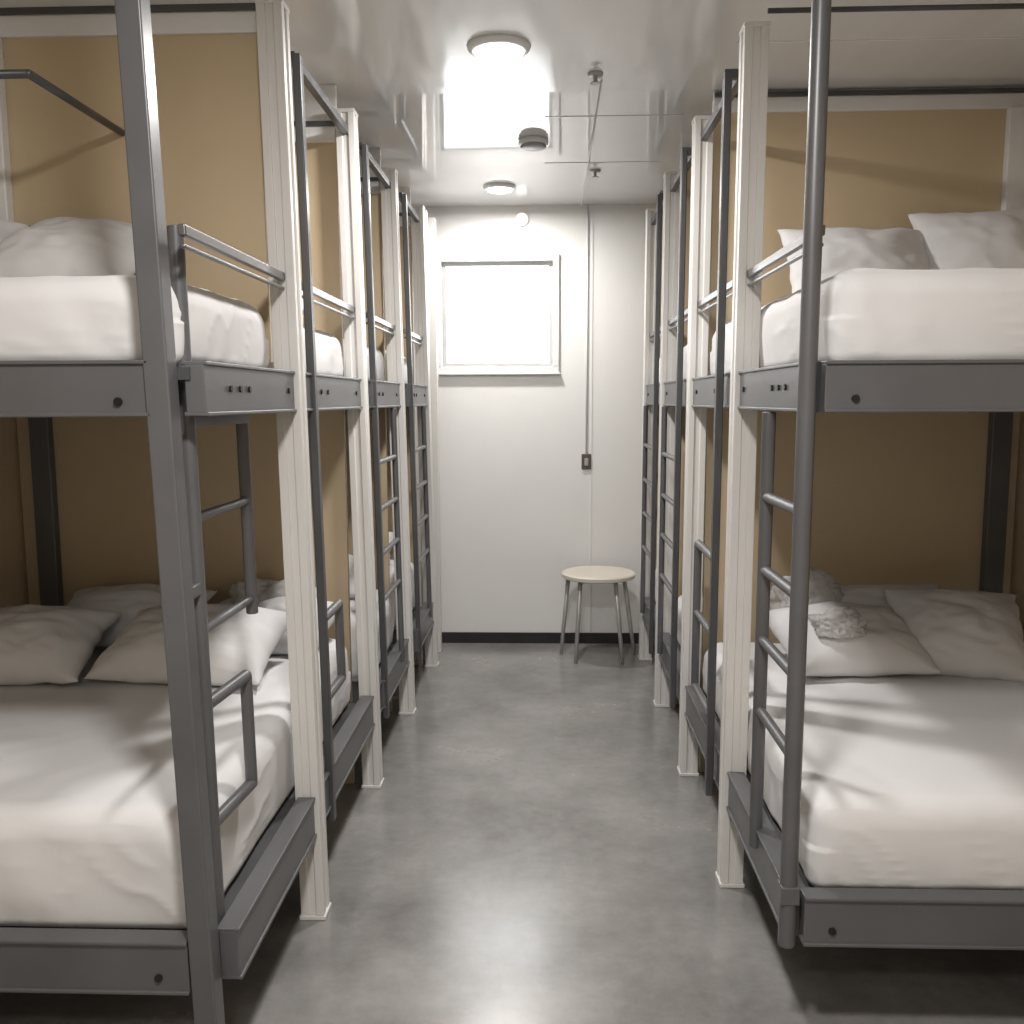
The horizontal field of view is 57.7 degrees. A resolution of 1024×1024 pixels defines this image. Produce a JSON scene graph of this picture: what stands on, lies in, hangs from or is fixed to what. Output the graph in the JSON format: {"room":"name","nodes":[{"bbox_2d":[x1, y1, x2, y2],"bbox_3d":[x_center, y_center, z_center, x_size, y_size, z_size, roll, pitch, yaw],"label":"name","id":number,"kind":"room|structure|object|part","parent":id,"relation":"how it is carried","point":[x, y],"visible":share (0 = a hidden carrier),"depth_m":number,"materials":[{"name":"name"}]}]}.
{"room":"dormitory","nodes":[
{"label":"dormitory","id":0,"kind":"room"},
{"bbox_2d":[0,418,28,607],"bbox_3d":[-1.864,-0.051,1.909,0.100,2.460,6.870,0,7,2],"label":"wall","id":1,"kind":"structure","parent":0,"point":[13,571],"depth_m":3.27,"materials":[{"name":"beige paint"}]},
{"bbox_2d":[0,69,124,135],"bbox_3d":[-1.391,-0.926,2.132,0.827,0.018,0.434,0,7,2],"label":"rail","id":2,"kind":"object","parent":1,"relation":"attached to","point":[4,73],"visible":1,"depth_m":2.02,"materials":[{"name":"metal"}]},
{"bbox_2d":[0,0,256,38],"bbox_3d":[-1.210,-1.261,2.319,1.172,0.160,0.048,0,7,2],"label":"header","id":3,"kind":"object","parent":1,"relation":"attached to","point":[241,21],"visible":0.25,"depth_m":2.30,"materials":[{"name":"paint"}]},
{"bbox_2d":[0,3,255,14],"bbox_3d":[-1.211,-1.235,2.293,1.172,0.015,0.010,0,7,2],"label":"header strip","id":4,"kind":"object","parent":3,"relation":"attached to","point":[214,6],"depth_m":2.28,"materials":[{"name":"black metal"}]},
{"bbox_2d":[292,84,336,142],"bbox_3d":[-1.180,-1.349,3.175,1.172,0.190,0.048,0,7,2],"label":"header","id":5,"kind":"object","parent":1,"relation":"attached to","point":[314,111],"visible":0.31,"depth_m":3.14,"materials":[{"name":"paint"}]},
{"bbox_2d":[294,121,334,125],"bbox_3d":[-1.181,-1.309,3.150,1.172,0.015,0.010,0,7,2],"label":"header strip","id":6,"kind":"object","parent":5,"relation":"attached to","point":[308,123],"depth_m":3.13,"materials":[{"name":"grey metal"}]},
{"bbox_2d":[359,148,380,193],"bbox_3d":[-1.147,-1.445,3.968,1.182,0.190,0.048,0,7,2],"label":"header","id":7,"kind":"object","parent":1,"relation":"attached to","point":[375,187],"visible":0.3,"depth_m":3.93,"materials":[{"name":"paint"}]},
{"bbox_2d":[360,177,379,180],"bbox_3d":[-1.148,-1.404,3.944,1.182,0.015,0.010,0,7,2],"label":"header strip","id":8,"kind":"object","parent":7,"relation":"attached to","point":[371,178],"depth_m":3.92,"materials":[{"name":"black metal"}]},
{"bbox_2d":[398,188,410,226],"bbox_3d":[-1.111,-1.535,4.712,1.202,0.190,0.048,0,7,2],"label":"header","id":9,"kind":"object","parent":1,"relation":"attached to","point":[407,191],"visible":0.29,"depth_m":4.68,"materials":[{"name":"paint"}]},
{"bbox_2d":[0,643,1023,1023],"bbox_3d":[-0.017,1.211,2.072,3.780,0.100,7.220,0,7,2],"label":"floor","id":10,"kind":"structure","parent":0,"point":[533,846],"depth_m":2.58,"materials":[{"name":"concrete"}]},
{"bbox_2d":[0,0,355,1023],"bbox_3d":[-1.157,-0.123,2.483,1.300,2.460,1.524,0,7,2],"label":"bunk bed","id":11,"kind":"object","parent":10,"relation":"on","point":[224,932],"visible":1,"depth_m":1.83,"materials":[{"name":"grey metal"}]},
{"bbox_2d":[0,275,268,367],"bbox_3d":[-1.204,-0.398,2.057,1.193,0.182,0.624,0,7,2],"label":"mattress","id":12,"kind":"object","parent":11,"relation":"on","point":[42,317],"visible":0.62,"depth_m":1.75,"materials":[{"name":"fabric"}]},
{"bbox_2d":[0,219,30,242],"bbox_3d":[-1.392,-0.601,2.170,0.430,0.212,0.245,-1,7,-5],"label":"pillow","id":13,"kind":"object","parent":12,"relation":"on","point":[7,228],"visible":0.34,"depth_m":2.25,"materials":[{"name":"fabric"}]},
{"bbox_2d":[0,217,135,276],"bbox_3d":[-1.034,-0.598,2.181,0.380,0.200,0.251,0,7,6],"label":"pillow","id":14,"kind":"object","parent":12,"relation":"on","point":[56,246],"visible":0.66,"depth_m":2.09,"materials":[{"name":"fabric"}]},
{"bbox_2d":[2,34,272,361],"bbox_3d":[-1.208,-0.785,2.377,1.172,0.800,0.024,0,7,2],"label":"panel","id":15,"kind":"object","parent":11,"relation":"attached to","point":[64,162],"visible":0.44,"depth_m":2.34,"materials":[{"name":"beige wood"}]},
{"bbox_2d":[0,38,13,221],"bbox_3d":[-1.303,-0.781,2.352,0.070,0.800,0.033,0,7,2],"label":"post","id":16,"kind":"object","parent":15,"relation":"attached to","point":[6,195],"visible":0.37,"depth_m":2.33,"materials":[{"name":"white wood"}]},
{"bbox_2d":[0,639,350,928],"bbox_3d":[-1.185,0.645,2.609,1.192,0.256,1.469,0,7,2],"label":"mattress","id":17,"kind":"object","parent":11,"relation":"on","point":[90,836],"visible":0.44,"depth_m":2.04,"materials":[{"name":"fabric"}]},
{"bbox_2d":[0,604,119,684],"bbox_3d":[-1.472,0.395,2.821,0.442,0.210,0.337,0,7,-2],"label":"pillow","id":18,"kind":"object","parent":17,"relation":"on","point":[39,644],"visible":1,"depth_m":2.73,"materials":[{"name":"fabric"}]},
{"bbox_2d":[67,583,216,646],"bbox_3d":[-1.290,0.342,3.140,0.502,0.187,0.277,0,7,2],"label":"pillow","id":19,"kind":"object","parent":17,"relation":"on","point":[127,600],"visible":0.35,"depth_m":3.08,"materials":[{"name":"fabric"}]},
{"bbox_2d":[83,604,286,685],"bbox_3d":[-0.961,0.390,2.822,0.543,0.215,0.339,1,7,7],"label":"pillow","id":20,"kind":"object","parent":17,"relation":"on","point":[245,641],"visible":0.7,"depth_m":2.71,"materials":[{"name":"fabric"}]},
{"bbox_2d":[218,578,316,604],"bbox_3d":[-0.831,0.313,3.256,0.456,0.168,0.113,0,7,2],"label":"pillow","id":21,"kind":"object","parent":17,"relation":"on","point":[267,589],"visible":0.16,"depth_m":3.22,"materials":[{"name":"fabric"}]},
{"bbox_2d":[258,596,334,654],"bbox_3d":[-0.754,0.372,3.118,0.307,0.178,0.262,1,7,11],"label":"pillow","id":22,"kind":"object","parent":17,"relation":"on","point":[277,603],"visible":0.19,"depth_m":3.06,"materials":[{"name":"fabric"}]},
{"bbox_3d":[-0.587,-0.541,2.022,0.016,0.044,0.680,0,7,2],"label":"guard rail","id":23,"kind":"part","parent":11,"relation":"part of","materials":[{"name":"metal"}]},
{"bbox_3d":[-0.563,-0.071,2.420,0.108,2.368,0.076,0,7,2],"label":"post","id":24,"kind":"part","parent":11,"relation":"part of","materials":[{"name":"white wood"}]},
{"bbox_2d":[16,142,354,783],"bbox_3d":[-1.175,-0.128,3.322,1.172,2.270,0.024,0,7,2],"label":"panel","id":25,"kind":"object","parent":10,"relation":"on","point":[107,529],"visible":0.31,"depth_m":3.32,"materials":[{"name":"brown wood"}]},
{"bbox_2d":[28,417,63,605],"bbox_3d":[-1.663,0.173,3.344,0.070,1.050,0.038,0,7,2],"label":"post","id":26,"kind":"object","parent":25,"relation":"attached to","point":[41,439],"visible":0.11,"depth_m":3.31,"materials":[{"name":"grey metal"}]},
{"bbox_2d":[290,51,383,820],"bbox_3d":[-1.139,-0.139,2.999,1.300,2.368,0.873,0,7,2],"label":"bunk bed","id":27,"kind":"object","parent":10,"relation":"on","point":[360,732],"visible":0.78,"depth_m":3.12,"materials":[{"name":"grey metal"}]},
{"bbox_2d":[267,325,342,375],"bbox_3d":[-1.176,-0.493,2.895,1.191,0.171,0.646,0,7,2],"label":"mattress","id":28,"kind":"object","parent":27,"relation":"on","point":[329,361],"visible":0.16,"depth_m":2.95,"materials":[{"name":"fabric"}]},
{"bbox_3d":[-0.570,-1.236,2.774,0.024,0.025,0.680,0,7,2],"label":"rail","id":29,"kind":"part","parent":27,"relation":"part of","materials":[{"name":"metal"}]},
{"bbox_3d":[-0.557,-0.643,2.865,0.016,0.044,0.700,0,7,2],"label":"guard rail","id":30,"kind":"part","parent":27,"relation":"part of","materials":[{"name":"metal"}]},
{"bbox_3d":[-0.533,-0.174,3.273,0.108,2.368,0.076,0,7,2],"label":"post","id":31,"kind":"part","parent":27,"relation":"part of","materials":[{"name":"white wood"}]},
{"bbox_2d":[342,194,391,710],"bbox_3d":[-1.142,-0.224,4.115,1.182,2.270,0.024,0,7,2],"label":"panel","id":32,"kind":"object","parent":10,"relation":"on","point":[376,215],"visible":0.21,"depth_m":4.06,"materials":[{"name":"wood"}]},
{"bbox_2d":[352,142,416,717],"bbox_3d":[-1.105,-0.239,3.827,1.310,2.368,0.803,0,7,2],"label":"bunk bed","id":33,"kind":"object","parent":10,"relation":"on","point":[396,667],"visible":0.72,"depth_m":3.91,"materials":[{"name":"grey metal"}]},
{"bbox_2d":[343,339,383,380],"bbox_3d":[-1.144,-0.594,3.728,1.197,0.171,0.564,0,7,2],"label":"mattress","id":34,"kind":"object","parent":33,"relation":"on","point":[379,358],"visible":0.09,"depth_m":3.79,"materials":[{"name":"fabric"}]},
{"bbox_2d":[350,589,393,676],"bbox_3d":[-1.130,0.489,3.859,1.211,0.265,0.563,0,7,2],"label":"mattress","id":35,"kind":"object","parent":33,"relation":"on","point":[389,619],"visible":0.09,"depth_m":3.71,"materials":[{"name":"fabric"}]},
{"bbox_2d":[349,554,354,597],"bbox_3d":[-0.862,0.261,3.932,0.500,0.185,0.254,0,7,2],"label":"pillow","id":36,"kind":"object","parent":35,"relation":"on","point":[351,565],"visible":0.04,"depth_m":3.85,"materials":[{"name":"fabric"}]},
{"bbox_3d":[-0.531,-1.336,3.602,0.024,0.025,0.610,0,7,2],"label":"rail","id":37,"kind":"part","parent":33,"relation":"part of","materials":[{"name":"metal"}]},
{"bbox_3d":[-0.518,-0.743,3.693,0.016,0.044,0.630,0,7,2],"label":"guard rail","id":38,"kind":"part","parent":33,"relation":"part of","materials":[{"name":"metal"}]},
{"bbox_3d":[-0.495,-0.270,4.067,0.108,2.368,0.076,0,7,2],"label":"post","id":39,"kind":"part","parent":33,"relation":"part of","materials":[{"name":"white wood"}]},
{"bbox_2d":[383,227,418,664],"bbox_3d":[-1.106,-0.314,4.859,1.202,2.270,0.024,0,7,2],"label":"panel","id":40,"kind":"object","parent":10,"relation":"on","point":[416,662],"visible":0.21,"depth_m":4.81,"materials":[{"name":"wood"}]},
{"bbox_2d":[391,192,438,666],"bbox_3d":[-1.070,-0.326,4.546,1.330,2.368,0.652,0,7,2],"label":"bunk bed","id":41,"kind":"object","parent":10,"relation":"on","point":[425,626],"visible":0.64,"depth_m":4.67,"materials":[{"name":"grey metal"}]},
{"bbox_2d":[385,350,407,383],"bbox_3d":[-1.116,-0.687,4.497,1.195,0.172,0.515,0,7,2],"label":"mattress","id":42,"kind":"object","parent":41,"relation":"on","point":[405,359],"visible":0.04,"depth_m":4.51,"materials":[{"name":"fabric"}]},
{"bbox_2d":[389,560,414,626],"bbox_3d":[-1.103,0.396,4.628,1.215,0.266,0.514,0,7,2],"label":"mattress","id":43,"kind":"object","parent":41,"relation":"on","point":[391,566],"visible":0.06,"depth_m":4.41,"materials":[{"name":"fabric"}]},
{"bbox_2d":[389,532,392,564],"bbox_3d":[-0.836,0.173,4.666,0.499,0.183,0.254,0,7,2],"label":"pillow","id":44,"kind":"object","parent":43,"relation":"on","point":[390,533],"visible":0.07,"depth_m":4.69,"materials":[{"name":"fabric"}]},
{"bbox_3d":[-0.483,-1.428,4.370,0.024,0.025,0.560,0,7,2],"label":"rail","id":45,"kind":"part","parent":41,"relation":"part of","materials":[{"name":"metal"}]},
{"bbox_3d":[-0.471,-0.836,4.461,0.016,0.044,0.580,0,7,2],"label":"guard rail","id":46,"kind":"part","parent":41,"relation":"part of","materials":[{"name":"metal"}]},
{"bbox_3d":[-0.449,-0.360,4.810,0.108,2.368,0.076,0,7,2],"label":"post","id":47,"kind":"part","parent":41,"relation":"part of","materials":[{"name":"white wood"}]},
{"bbox_2d":[420,209,441,662],"bbox_3d":[-0.443,-0.377,4.984,0.064,2.360,0.274,0,7,6],"label":"trim","id":48,"kind":"structure","parent":10,"relation":"on","point":[430,223],"depth_m":5.02,"materials":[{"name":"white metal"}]},
{"bbox_2d":[559,566,635,663],"bbox_3d":[0.471,0.560,5.060,0.425,0.476,0.400,0,7,2],"label":"stool","id":49,"kind":"object","parent":10,"relation":"on","point":[613,575],"visible":1,"depth_m":4.96,"materials":[{"name":"laminate"}]},
{"bbox_3d":[0.467,0.337,5.033,0.400,0.028,0.400,0,7,2],"label":"seat","id":50,"kind":"part","parent":49,"relation":"part of","materials":[{"name":"laminate"}]},
{"bbox_2d":[638,194,662,659],"bbox_3d":[1.258,-0.342,4.598,1.202,2.368,0.682,0,7,2],"label":"bunk bed","id":51,"kind":"object","parent":10,"relation":"on","point":[653,231],"visible":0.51,"depth_m":4.76,"materials":[{"name":"grey metal"}]},
{"bbox_3d":[0.722,-0.378,4.918,0.080,2.368,0.076,0,7,2],"label":"post","id":52,"kind":"part","parent":51,"relation":"part of","materials":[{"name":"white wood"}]},
{"bbox_2d":[655,571,655,600],"bbox_3d":[1.298,0.398,4.679,1.120,0.229,0.546,0,7,2],"label":"mattress","id":53,"kind":"object","parent":51,"relation":"on","point":[655,571],"visible":0.04,"depth_m":4.85,"materials":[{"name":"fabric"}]},
{"bbox_3d":[0.712,-0.874,4.551,0.016,0.044,0.610,0,7,2],"label":"guard rail","id":54,"kind":"part","parent":51,"relation":"part of","materials":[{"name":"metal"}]},
{"bbox_3d":[0.692,-1.444,4.457,0.062,0.025,0.602,0,7,2],"label":"rail","id":55,"kind":"part","parent":51,"relation":"part of","materials":[{"name":"metal"}]},
{"bbox_2d":[652,214,662,657],"bbox_3d":[1.316,-0.389,4.916,1.110,2.385,0.024,0,7,2],"label":"panel","id":56,"kind":"object","parent":10,"relation":"on","point":[653,655],"visible":0.14,"depth_m":4.92,"materials":[{"name":"wood"}]},
{"bbox_2d":[653,147,700,707],"bbox_3d":[1.230,-0.255,3.874,1.207,2.368,0.783,0,7,2],"label":"bunk bed","id":57,"kind":"object","parent":10,"relation":"on","point":[672,383],"visible":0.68,"depth_m":4.00,"materials":[{"name":"grey metal"}]},
{"bbox_3d":[0.690,-0.286,4.154,0.080,2.368,0.076,0,7,2],"label":"post","id":58,"kind":"part","parent":57,"relation":"part of","materials":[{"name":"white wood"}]},
{"bbox_3d":[0.680,-0.781,3.782,0.016,0.044,0.620,0,7,2],"label":"guard rail","id":59,"kind":"part","parent":57,"relation":"part of","materials":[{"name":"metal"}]},
{"bbox_3d":[0.660,-1.351,3.688,0.062,0.025,0.612,0,7,2],"label":"rail","id":60,"kind":"part","parent":57,"relation":"part of","materials":[{"name":"metal"}]},
{"bbox_2d":[683,345,686,378],"bbox_3d":[1.266,-0.615,3.772,1.119,0.182,0.543,0,7,2],"label":"mattress","id":61,"kind":"object","parent":57,"relation":"on","point":[685,347],"visible":0.06,"depth_m":3.85,"materials":[{"name":"fabric"}]},
{"bbox_2d":[677,592,702,668],"bbox_3d":[1.270,0.491,3.905,1.119,0.229,0.545,0,7,2],"label":"mattress","id":62,"kind":"object","parent":57,"relation":"on","point":[680,597],"visible":0.08,"depth_m":3.99,"materials":[{"name":"fabric"}]},
{"bbox_2d":[676,169,703,703],"bbox_3d":[1.289,-0.297,4.152,1.110,2.385,0.024,0,7,2],"label":"panel","id":63,"kind":"object","parent":10,"relation":"on","point":[689,170],"visible":0.02,"depth_m":4.14,"materials":[{"name":"wood"}]},
{"bbox_2d":[677,69,738,795],"bbox_3d":[1.202,-0.159,3.086,1.207,2.368,0.813,0,7,2],"label":"bunk bed","id":64,"kind":"object","parent":10,"relation":"on","point":[698,725],"visible":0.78,"depth_m":3.21,"materials":[{"name":"grey metal"}]},
{"bbox_3d":[0.663,-0.191,3.370,0.080,2.368,0.076,0,7,2],"label":"post","id":65,"kind":"part","parent":64,"relation":"part of","materials":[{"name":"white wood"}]},
{"bbox_3d":[0.652,-0.685,2.989,0.016,0.044,0.640,0,7,2],"label":"guard rail","id":66,"kind":"part","parent":64,"relation":"part of","materials":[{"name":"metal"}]},
{"bbox_3d":[0.632,-1.256,2.894,0.062,0.025,0.632,0,7,2],"label":"rail","id":67,"kind":"part","parent":64,"relation":"part of","materials":[{"name":"metal"}]},
{"bbox_2d":[699,109,1020,771],"bbox_3d":[1.261,-0.202,3.368,1.110,2.385,0.024,0,7,2],"label":"panel","id":68,"kind":"object","parent":10,"relation":"on","point":[898,498],"visible":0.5,"depth_m":3.34,"materials":[{"name":"brown wood"}]},
{"bbox_2d":[979,412,1013,592],"bbox_3d":[1.739,0.156,3.363,0.070,1.050,0.038,0,7,2],"label":"post","id":69,"kind":"object","parent":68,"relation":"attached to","point":[1000,426],"visible":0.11,"depth_m":3.33,"materials":[{"name":"grey metal"}]},
{"bbox_2d":[1001,106,1023,210],"bbox_3d":[1.735,-0.944,3.233,0.070,0.885,0.033,0,7,2],"label":"post","id":70,"kind":"object","parent":68,"relation":"attached to","point":[1012,198],"visible":0.31,"depth_m":3.19,"materials":[{"name":"white wood"}]},
{"bbox_2d":[704,0,1023,949],"bbox_3d":[1.190,-0.143,2.569,1.195,2.460,1.464,0,7,2],"label":"bunk bed","id":71,"kind":"object","parent":10,"relation":"on","point":[821,917],"visible":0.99,"depth_m":1.98,"materials":[{"name":"grey metal"}]},
{"bbox_3d":[0.635,-0.096,2.576,0.080,2.368,0.076,0,7,2],"label":"post","id":72,"kind":"part","parent":71,"relation":"part of","materials":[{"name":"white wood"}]},
{"bbox_3d":[0.624,-0.587,2.175,0.016,0.044,0.680,0,7,2],"label":"guard rail","id":73,"kind":"part","parent":71,"relation":"part of","materials":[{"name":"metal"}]},
{"bbox_2d":[703,642,1023,889],"bbox_3d":[1.228,0.646,2.696,1.126,0.211,1.420,0,7,2],"label":"mattress","id":74,"kind":"object","parent":71,"relation":"on","point":[909,781],"visible":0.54,"depth_m":2.17,"materials":[{"name":"fabric"}]},
{"bbox_2d":[769,601,942,676],"bbox_3d":[1.090,0.405,3.014,0.475,0.212,0.346,-1,7,-3],"label":"pillow","id":75,"kind":"object","parent":74,"relation":"on","point":[889,647],"visible":0.73,"depth_m":2.88,"materials":[{"name":"fabric"}]},
{"bbox_2d":[808,606,867,638],"bbox_3d":[1.024,0.339,2.906,0.184,0.084,0.133,0,7,2],"label":"plastic bag","id":76,"kind":"object","parent":75,"relation":"on","point":[839,622],"visible":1,"depth_m":2.87,"materials":[{"name":"white plastic"}]},
{"bbox_2d":[839,584,938,606],"bbox_3d":[1.285,0.367,3.251,0.481,0.209,0.208,0,7,2],"label":"pillow","id":77,"kind":"object","parent":74,"relation":"on","point":[859,594],"visible":0.11,"depth_m":3.25,"materials":[{"name":"fabric"}]},
{"bbox_2d":[770,567,843,609],"bbox_3d":[1.034,0.268,3.263,0.274,0.178,0.109,0,7,2],"label":"plastic bag","id":78,"kind":"object","parent":77,"relation":"on","point":[823,587],"visible":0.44,"depth_m":3.23,"materials":[{"name":"plastic"}]},
{"bbox_2d":[884,589,1023,681],"bbox_3d":[1.448,0.385,3.019,0.419,0.247,0.317,1,7,14],"label":"pillow","id":79,"kind":"object","parent":74,"relation":"on","point":[973,634],"visible":0.88,"depth_m":2.92,"materials":[{"name":"fabric"}]},
{"bbox_2d":[710,268,1023,374],"bbox_3d":[1.223,-0.481,2.559,1.124,0.207,1.420,0,7,2],"label":"mattress","id":80,"kind":"object","parent":71,"relation":"on","point":[866,313],"visible":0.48,"depth_m":1.88,"materials":[{"name":"fabric"}]},
{"bbox_2d":[777,227,929,292],"bbox_3d":[1.139,-0.783,3.032,0.503,0.305,0.227,0,7,-1],"label":"pillow","id":81,"kind":"object","parent":80,"relation":"on","point":[844,248],"visible":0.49,"depth_m":2.98,"materials":[{"name":"fabric"}]},
{"bbox_2d":[908,210,1023,269],"bbox_3d":[1.556,-0.814,3.033,0.462,0.364,0.243,1,7,7],"label":"pillow","id":82,"kind":"object","parent":80,"relation":"on","point":[988,239],"visible":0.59,"depth_m":2.99,"materials":[{"name":"fabric"}]},
{"bbox_2d":[767,3,1023,13],"bbox_3d":[1.227,-1.314,2.419,1.113,0.014,0.013,0,7,2],"label":"rail","id":83,"kind":"object","parent":71,"relation":"attached to","point":[1000,5],"visible":1,"depth_m":2.42,"materials":[{"name":"metal"}]},
{"bbox_2d":[412,204,656,632],"bbox_3d":[0.097,-0.469,5.312,3.780,2.460,0.120,0,7,2],"label":"wall","id":84,"kind":"structure","parent":0,"point":[515,492],"depth_m":5.27,"materials":[{"name":"white paint"}]},
{"bbox_2d":[442,261,552,366],"bbox_3d":[-0.081,-1.108,5.231,0.620,0.580,0.040,0,7,2],"label":"window","id":85,"kind":"structure","parent":84,"relation":"in","point":[496,314],"depth_m":5.23,"materials":[{"name":"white glass"}]},
{"bbox_3d":[-0.081,-1.108,5.231,0.620,0.580,0.040,0,7,2],"label":"sash","id":86,"kind":"part","parent":85,"relation":"part of","materials":[{"name":"white glass"}]},
{"bbox_2d":[437,253,558,372],"bbox_3d":[-0.083,-1.101,5.170,0.690,0.650,0.022,0,7,2],"label":"window frame","id":87,"kind":"structure","parent":84,"relation":"attached to","point":[527,256],"depth_m":5.15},
{"bbox_2d":[438,373,560,374],"bbox_3d":[-0.082,-0.773,5.204,0.710,0.010,0.035,0,7,2],"label":"sill","id":88,"kind":"structure","parent":84,"relation":"attached to","point":[438,373],"depth_m":5.19,"materials":[{"name":"white wood"}]},
{"bbox_2d":[515,212,528,225],"bbox_3d":[0.054,-1.607,5.102,0.076,0.076,0.028,0,7,2],"label":"wall light","id":89,"kind":"object","parent":84,"relation":"attached to","point":[521,219],"visible":1,"depth_m":5.09,"materials":[{"name":"white"}]},
{"bbox_2d":[442,632,638,643],"bbox_3d":[0.160,0.729,5.388,1.180,0.062,0.012,0,7,2],"label":"baseboard","id":90,"kind":"structure","parent":84,"relation":"attached to","point":[447,637],"depth_m":5.38,"materials":[{"name":"black rubber"}]},
{"bbox_2d":[581,454,590,468],"bbox_3d":[0.420,-0.285,5.253,0.054,0.085,0.018,0,7,2],"label":"light switch","id":91,"kind":"object","parent":84,"relation":"attached to","point":[586,458],"visible":1,"depth_m":5.25,"materials":[{"name":"grey plastic"}]},
{"bbox_2d":[590,204,592,632],"bbox_3d":[0.447,-0.493,5.234,0.006,2.398,0.004,0,7,2],"label":"trim","id":92,"kind":"structure","parent":84,"relation":"attached to","point":[592,204],"depth_m":5.22,"materials":[{"name":"grey metal"}]},
{"bbox_2d":[581,80,602,453],"bbox_3d":[0.361,-0.883,4.179,0.044,1.370,2.010,0,7,2],"label":"conduit","id":93,"kind":"object","parent":84,"relation":"attached to","point":[587,236],"visible":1,"depth_m":5.13,"materials":[{"name":"grey metal"}]},
{"bbox_2d":[284,0,1023,206],"bbox_3d":[-0.028,-1.331,1.766,3.780,0.100,7.220,0,7,2],"label":"ceiling","id":94,"kind":"structure","parent":0,"point":[450,121],"depth_m":3.02,"materials":[{"name":"white paint"}]},
{"bbox_2d":[467,33,530,62],"bbox_3d":[-0.039,-1.390,2.807,0.194,0.032,0.194,0,7,2],"label":"ceiling light","id":95,"kind":"object","parent":94,"relation":"attached to","point":[493,48],"depth_m":2.76,"materials":[{"name":"white plastic"}]},
{"bbox_2d":[483,182,515,193],"bbox_3d":[-0.062,-1.611,4.646,0.164,0.032,0.164,0,7,2],"label":"ceiling light","id":96,"kind":"object","parent":94,"relation":"attached to","point":[497,187],"depth_m":4.60,"materials":[{"name":"white plastic"}]},
{"bbox_2d":[518,135,548,150],"bbox_3d":[0.088,-1.509,3.816,0.124,0.038,0.124,0,7,2],"label":"smoke detector","id":97,"kind":"object","parent":94,"relation":"attached to","point":[531,142],"visible":1,"depth_m":3.78,"materials":[{"name":"grey plastic"}]},
{"bbox_2d":[588,70,602,84],"bbox_3d":[0.273,-1.419,3.044,0.052,0.033,0.052,0,7,2],"label":"sprinkler","id":98,"kind":"object","parent":94,"relation":"attached to","point":[596,74],"visible":1,"depth_m":3.04,"materials":[{"name":"grey metal"}]},
{"bbox_2d":[590,169,600,177],"bbox_3d":[0.387,-1.575,4.332,0.052,0.033,0.052,0,7,2],"label":"sprinkler","id":99,"kind":"object","parent":94,"relation":"attached to","point":[595,171],"visible":1,"depth_m":4.32,"materials":[{"name":"grey plastic"}]},
{"bbox_2d":[1010,412,1023,639],"bbox_3d":[1.814,-0.051,1.780,0.100,2.460,6.870,0,7,2],"label":"wall","id":100,"kind":"structure","parent":0,"point":[1017,565],"depth_m":3.33,"materials":[{"name":"beige paint"}]},
{"bbox_2d":[545,37,1023,163],"bbox_3d":[0.789,-1.471,3.325,0.868,0.002,2.171,-6,9,-38],"label":"trim","id":101,"kind":"structure","parent":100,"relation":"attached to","point":[979,37],"depth_m":2.77,"materials":[{"name":"grey metal"}]},
{"bbox_2d":[712,87,1023,112],"bbox_3d":[1.256,-1.423,3.221,1.110,0.075,0.048,0,7,2],"label":"header","id":102,"kind":"object","parent":100,"relation":"attached to","point":[961,101],"visible":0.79,"depth_m":3.20,"materials":[{"name":"paint"}]},
{"bbox_2d":[715,87,1023,96],"bbox_3d":[1.255,-1.440,3.190,1.110,0.015,0.010,0,7,2],"label":"header strip","id":103,"kind":"object","parent":102,"relation":"attached to","point":[1014,89],"depth_m":3.18,"materials":[{"name":"black metal"}]}
]}

